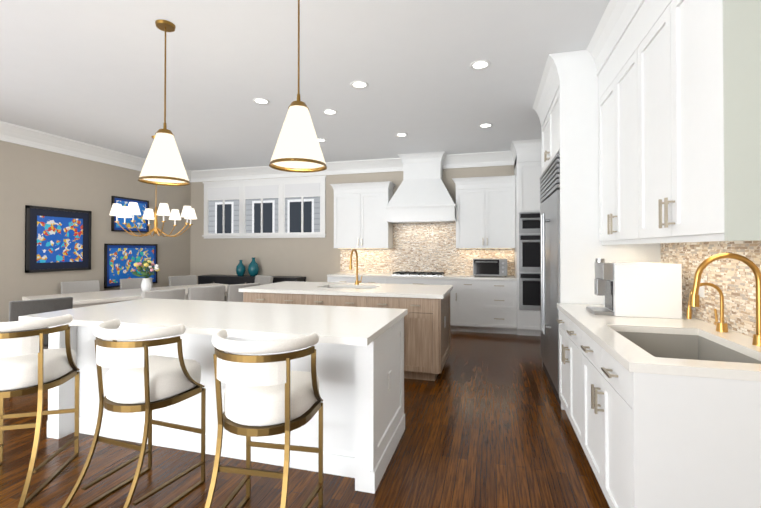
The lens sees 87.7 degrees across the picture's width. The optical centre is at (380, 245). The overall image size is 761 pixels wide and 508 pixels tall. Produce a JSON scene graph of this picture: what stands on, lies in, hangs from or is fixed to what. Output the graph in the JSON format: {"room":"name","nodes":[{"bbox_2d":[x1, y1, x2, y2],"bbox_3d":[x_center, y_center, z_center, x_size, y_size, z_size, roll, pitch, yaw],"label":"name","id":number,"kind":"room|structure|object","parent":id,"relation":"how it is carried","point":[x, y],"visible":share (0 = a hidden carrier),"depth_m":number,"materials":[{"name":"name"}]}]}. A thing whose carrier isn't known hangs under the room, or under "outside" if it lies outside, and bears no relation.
{"room":"dining room and kitchen","nodes":[
{"label":"dining room and kitchen","id":0,"kind":"room"},
{"bbox_2d":[0,140,190,332],"bbox_3d":[-5.774,-0.126,3.832,0.200,3.120,10.950,0,-1,16],"label":"wall","id":1,"kind":"structure","parent":0,"point":[32,176],"depth_m":6.38,"materials":[{"name":"beige paint"}]},
{"bbox_2d":[25,205,91,272],"bbox_3d":[-4.996,-0.084,6.185,0.035,0.980,0.960,0,-1,16],"label":"framed artwork","id":2,"kind":"object","parent":1,"relation":"attached to","point":[57,239],"visible":0.9,"depth_m":6.12,"materials":[{"name":"blue paper"}]},
{"bbox_2d":[0,121,195,181],"bbox_3d":[-5.606,-1.570,3.799,0.150,0.230,10.550,0,-1,16],"label":"crown molding","id":3,"kind":"structure","parent":1,"relation":"attached to","point":[19,135],"depth_m":6.24,"materials":[{"name":"white wood"}]},
{"bbox_2d":[111,196,148,232],"bbox_3d":[-4.660,-0.558,7.398,0.035,0.630,0.770,0,-1,16],"label":"framed artwork","id":4,"kind":"object","parent":1,"relation":"attached to","point":[141,223],"visible":0.67,"depth_m":7.39,"materials":[{"name":"blue paper"}]},
{"bbox_2d":[104,244,157,287],"bbox_3d":[-4.649,0.368,7.428,0.035,0.780,1.110,0,-1,16],"label":"framed artwork","id":5,"kind":"object","parent":1,"relation":"attached to","point":[120,260],"visible":0.85,"depth_m":7.25,"materials":[{"name":"blue paper"}]},
{"bbox_2d":[0,331,609,507],"bbox_3d":[-1.896,1.474,2.740,8.250,0.100,10.950,0,-1,16],"label":"floor","id":6,"kind":"structure","parent":0,"point":[488,424],"depth_m":2.60,"materials":[{"name":"brown wood"}]},
{"bbox_2d":[6,297,72,346],"bbox_3d":[-3.696,0.998,4.254,0.678,0.880,0.500,0,-1,40],"label":"dining chair","id":7,"kind":"object","parent":6,"relation":"on","point":[17,309],"visible":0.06,"depth_m":4.02,"materials":[{"name":"grey fabric"}]},
{"bbox_2d":[0,314,79,507],"bbox_3d":[-2.206,0.927,2.371,0.668,0.986,0.722,0,-1,16],"label":"stool","id":8,"kind":"object","parent":6,"relation":"on","point":[29,364],"visible":1,"depth_m":2.34,"materials":[{"name":"white leather"}]},
{"bbox_2d":[61,280,99,293],"bbox_3d":[-4.588,1.016,6.157,0.678,0.880,0.500,0,-1,40],"label":"dining chair","id":9,"kind":"object","parent":6,"relation":"on","point":[80,286],"visible":0.17,"depth_m":6.31,"materials":[{"name":"grey fabric"}]},
{"bbox_2d":[22,283,227,307],"bbox_3d":[-3.506,1.074,5.976,1.100,0.760,2.700,0,-1,40],"label":"dining table","id":10,"kind":"object","parent":6,"relation":"on","point":[83,299],"visible":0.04,"depth_m":5.41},
{"bbox_2d":[131,260,159,290],"bbox_3d":[-3.492,0.459,5.923,0.388,0.468,0.370,0,-1,16],"label":"flower vase","id":11,"kind":"object","parent":10,"relation":"on","point":[146,284],"visible":1,"depth_m":5.86,"materials":[{"name":"white ceramic"}]},
{"bbox_2d":[62,319,205,507],"bbox_3d":[-1.355,0.925,2.179,0.545,0.986,0.613,0,-1,16],"label":"stool","id":12,"kind":"object","parent":6,"relation":"on","point":[138,378],"visible":1,"depth_m":2.11,"materials":[{"name":"white leather"}]},
{"bbox_2d":[120,278,152,289],"bbox_3d":[-4.079,1.022,6.774,0.678,0.880,0.500,0,-1,40],"label":"dining chair","id":13,"kind":"object","parent":6,"relation":"on","point":[132,283],"visible":0.12,"depth_m":6.88,"materials":[{"name":"grey fabric"}]},
{"bbox_2d":[141,288,184,299],"bbox_3d":[-2.939,1.007,5.172,0.678,0.880,0.500,0,-1,40],"label":"dining chair","id":14,"kind":"object","parent":6,"relation":"on","point":[179,294],"visible":0.12,"depth_m":4.96,"materials":[{"name":"grey fabric"}]},
{"bbox_2d":[169,275,196,285],"bbox_3d":[-3.570,1.027,7.391,0.678,0.880,0.500,0,-1,40],"label":"dining chair","id":15,"kind":"object","parent":6,"relation":"on","point":[182,280],"visible":0.12,"depth_m":7.55,"materials":[{"name":"grey fabric"}]},
{"bbox_2d":[187,285,225,300],"bbox_3d":[-2.583,1.011,5.604,0.678,0.880,0.500,0,-1,40],"label":"dining chair","id":16,"kind":"object","parent":6,"relation":"on","point":[213,293],"visible":0.17,"depth_m":5.38,"materials":[{"name":"grey fabric"}]},
{"bbox_2d":[47,318,404,493],"bbox_3d":[-1.137,0.984,3.029,2.536,0.884,0.884,0,-1,16],"label":"kitchen island","id":17,"kind":"object","parent":6,"relation":"on","point":[360,362],"depth_m":2.64,"materials":[{"name":"wood"}]},
{"bbox_2d":[19,298,406,345],"bbox_3d":[-1.162,0.521,2.945,2.560,0.040,1.060,0,-1,16],"label":"island countertop","id":18,"kind":"structure","parent":17,"relation":"on","point":[334,325],"depth_m":2.69,"materials":[{"name":"white stone"}]},
{"bbox_2d":[226,283,259,301],"bbox_3d":[-2.226,1.015,6.036,0.678,0.880,0.500,0,-1,40],"label":"dining chair","id":19,"kind":"object","parent":6,"relation":"on","point":[234,294],"visible":0.12,"depth_m":5.72,"materials":[{"name":"grey fabric"}]},
{"bbox_2d":[198,275,305,284],"bbox_3d":[-2.685,1.060,8.218,2.300,0.830,0.419,0,-1,16],"label":"console","id":20,"kind":"object","parent":6,"relation":"on","point":[225,279],"visible":0.4,"depth_m":8.12,"materials":[{"name":"black wood"}]},
{"bbox_2d":[236,260,245,275],"bbox_3d":[-2.926,0.477,8.293,0.200,0.335,0.200,0,-1,16],"label":"vase","id":21,"kind":"object","parent":20,"relation":"on","point":[240,269],"visible":1,"depth_m":8.23,"materials":[{"name":"ceramic"}]},
{"bbox_2d":[248,258,258,275],"bbox_3d":[-2.641,0.452,8.234,0.230,0.385,0.230,0,-1,16],"label":"vase","id":22,"kind":"object","parent":20,"relation":"on","point":[253,267],"visible":1,"depth_m":8.16,"materials":[{"name":"ceramic"}]},
{"bbox_2d":[255,275,272,284],"bbox_3d":[-2.386,1.027,7.334,0.500,0.880,0.678,0,-1,40],"label":"chair","id":23,"kind":"object","parent":6,"relation":"on","point":[261,280],"visible":0.06,"depth_m":7.53,"materials":[{"name":"grey fabric"}]},
{"bbox_2d":[205,329,322,507],"bbox_3d":[-0.593,0.923,1.916,0.544,0.986,0.619,0,-1,16],"label":"stool","id":24,"kind":"object","parent":6,"relation":"on","point":[269,395],"visible":1,"depth_m":1.83,"materials":[{"name":"white leather"}]},
{"bbox_2d":[239,285,449,380],"bbox_3d":[-0.373,1.002,4.922,2.360,0.885,1.148,0,-1,16],"label":"kitchen island","id":25,"kind":"object","parent":6,"relation":"on","point":[426,335],"depth_m":4.20,"materials":[{"name":"wood"}]},
{"bbox_2d":[367,285,452,296],"bbox_3d":[0.374,0.537,4.719,0.870,0.040,1.120,0,-1,16],"label":"island countertop","id":26,"kind":"structure","parent":25,"relation":"on","point":[384,290],"depth_m":4.49,"materials":[{"name":"white stone"}]},
{"bbox_2d":[327,151,516,333],"bbox_3d":[0.666,-0.094,7.146,3.358,3.118,0.711,0,-1,16],"label":"kitchen back","id":27,"kind":"object","parent":6,"relation":"on","point":[419,220],"visible":0.65,"depth_m":7.09,"materials":[{"name":"white wood"}]},
{"bbox_2d":[391,271,445,275],"bbox_3d":[0.695,0.517,7.167,0.920,0.045,0.450,0,-1,16],"label":"cooktop","id":28,"kind":"object","parent":27,"relation":"on","point":[419,273],"visible":1,"depth_m":7.06,"materials":[{"name":"silver metal"}]},
{"bbox_2d":[473,258,506,276],"bbox_3d":[1.894,0.386,6.849,0.560,0.300,0.403,0,-1,16],"label":"toaster oven","id":29,"kind":"object","parent":27,"relation":"on","point":[488,267],"visible":1,"depth_m":6.69,"materials":[{"name":"silver metal"}]},
{"bbox_2d":[510,139,541,335],"bbox_3d":[2.694,-0.100,6.544,1.026,3.118,0.787,0,-1,16],"label":"tall cabinet","id":30,"kind":"object","parent":6,"relation":"on","point":[526,154],"visible":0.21,"depth_m":6.31,"materials":[{"name":"white wood"}]},
{"bbox_2d":[532,50,660,409],"bbox_3d":[2.086,-0.123,4.048,0.861,3.118,1.408,0,-1,16],"label":"fridge","id":31,"kind":"object","parent":6,"relation":"on","point":[565,108],"visible":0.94,"depth_m":3.45,"materials":[{"name":"white wood"}]},
{"bbox_2d":[556,308,699,475],"bbox_3d":[1.800,0.982,2.870,0.787,0.885,0.986,0,-1,16],"label":"base cabinet","id":32,"kind":"object","parent":6,"relation":"on","point":[581,359],"depth_m":2.44,"materials":[{"name":"white wood"}]},
{"bbox_2d":[557,304,760,383],"bbox_3d":[1.674,0.516,2.447,0.802,0.040,1.878,0,-1,16],"label":"countertop","id":33,"kind":"structure","parent":32,"relation":"on","point":[630,357],"depth_m":2.02,"materials":[{"name":"white stone"}]},
{"bbox_2d":[586,258,681,318],"bbox_3d":[1.813,0.299,2.878,0.530,0.400,0.300,0,-1,16],"label":"coffee machine","id":34,"kind":"object","parent":33,"relation":"on","point":[641,289],"visible":1,"depth_m":2.73,"materials":[{"name":"white plastic"}]},
{"bbox_2d":[600,368,760,507],"bbox_3d":[1.541,1.092,2.033,0.535,0.650,0.820,0,-1,16],"label":"base cabinet","id":35,"kind":"object","parent":6,"relation":"on","point":[647,460],"depth_m":1.61,"materials":[{"name":"white wood"}]},
{"bbox_2d":[604,364,760,427],"bbox_3d":[1.541,0.738,2.036,0.519,0.012,0.804,0,-1,16],"label":"countertop","id":36,"kind":"structure","parent":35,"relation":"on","point":[665,414],"depth_m":1.60,"materials":[{"name":"white stone"}]},
{"bbox_2d":[0,0,609,170],"bbox_3d":[-1.896,-1.746,2.771,8.250,0.100,10.950,0,-1,16],"label":"ceiling","id":37,"kind":"structure","parent":0,"point":[91,72],"depth_m":3.85,"materials":[{"name":"white paint"}]},
{"bbox_2d":[109,136,196,236],"bbox_3d":[-3.442,-0.896,6.072,1.170,1.534,1.165,0,-1,16],"label":"chandelier","id":38,"kind":"object","parent":37,"relation":"hanging from","point":[132,209],"visible":1,"depth_m":5.98,"materials":[{"name":"white fabric"}]},
{"bbox_2d":[138,19,189,185],"bbox_3d":[-1.650,-1.086,3.033,0.354,1.212,0.354,0,-1,16],"label":"pendant light","id":39,"kind":"object","parent":37,"relation":"hanging from","point":[163,165],"visible":1,"depth_m":2.96,"materials":[{"name":"white fabric"}]},
{"bbox_2d":[253,98,269,104],"bbox_3d":[-1.389,-1.674,4.617,0.190,0.007,0.190,0,-1,16],"label":"recessed light","id":40,"kind":"object","parent":37,"relation":"in","point":[261,101],"visible":0.98,"depth_m":4.62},
{"bbox_2d":[269,0,326,172],"bbox_3d":[-0.510,-1.091,2.468,0.354,1.212,0.354,0,-1,16],"label":"pendant light","id":41,"kind":"object","parent":37,"relation":"hanging from","point":[297,148],"visible":1,"depth_m":2.38,"materials":[{"name":"white fabric"}]},
{"bbox_2d":[322,109,337,114],"bbox_3d":[-0.634,-1.671,4.978,0.190,0.007,0.190,0,-1,16],"label":"recessed light","id":42,"kind":"object","parent":37,"relation":"in","point":[329,112],"visible":1,"depth_m":4.98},
{"bbox_2d":[350,81,367,88],"bbox_3d":[-0.222,-1.679,4.147,0.190,0.007,0.190,0,-1,16],"label":"recessed light","id":43,"kind":"object","parent":37,"relation":"in","point":[359,84],"visible":0.98,"depth_m":4.14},
{"bbox_2d":[395,133,407,136],"bbox_3d":[0.318,-1.661,5.979,0.190,0.007,0.190,0,-1,16],"label":"recessed light","id":44,"kind":"object","parent":37,"relation":"in","point":[401,135],"visible":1,"depth_m":5.99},
{"bbox_2d":[470,60,490,69],"bbox_3d":[0.931,-1.683,3.702,0.190,0.007,0.190,0,-1,16],"label":"recessed light","id":45,"kind":"object","parent":37,"relation":"in","point":[480,65],"visible":1,"depth_m":3.69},
{"bbox_2d":[479,123,492,127],"bbox_3d":[1.469,-1.666,5.525,0.190,0.007,0.190,0,-1,16],"label":"recessed light","id":46,"kind":"object","parent":37,"relation":"in","point":[486,125],"visible":1,"depth_m":5.51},
{"bbox_2d":[190,165,514,300],"bbox_3d":[-0.458,-0.087,7.934,7.850,3.120,0.200,0,-1,16],"label":"wall","id":47,"kind":"structure","parent":0,"point":[314,259],"depth_m":8.23,"materials":[{"name":"beige paint"}]},
{"bbox_2d":[202,175,326,238],"bbox_3d":[-2.515,-0.773,8.381,2.940,1.250,0.050,0,-1,16],"label":"window","id":48,"kind":"structure","parent":47,"relation":"in","point":[291,207],"depth_m":8.36,"materials":[{"name":"white wood"}]},
{"bbox_2d":[192,151,513,181],"bbox_3d":[-0.514,-1.533,7.782,7.530,0.230,0.150,0,-1,16],"label":"crown molding","id":49,"kind":"structure","parent":47,"relation":"attached to","point":[497,158],"depth_m":7.77,"materials":[{"name":"white wood"}]},
{"bbox_2d":[596,0,695,243],"bbox_3d":[1.953,-0.807,2.837,0.467,1.544,1.001,0,-1,16],"label":"upper cabinet","id":50,"kind":"object","parent":0,"relation":"attached to","point":[614,62],"depth_m":2.89,"materials":[{"name":"white wood"}]},
{"bbox_2d":[632,0,760,239],"bbox_3d":[1.717,-0.815,1.989,0.467,1.544,1.007,0,-1,16],"label":"upper cabinet","id":51,"kind":"object","parent":0,"relation":"attached to","point":[696,64],"depth_m":1.80,"materials":[{"name":"white wood"}]}
]}

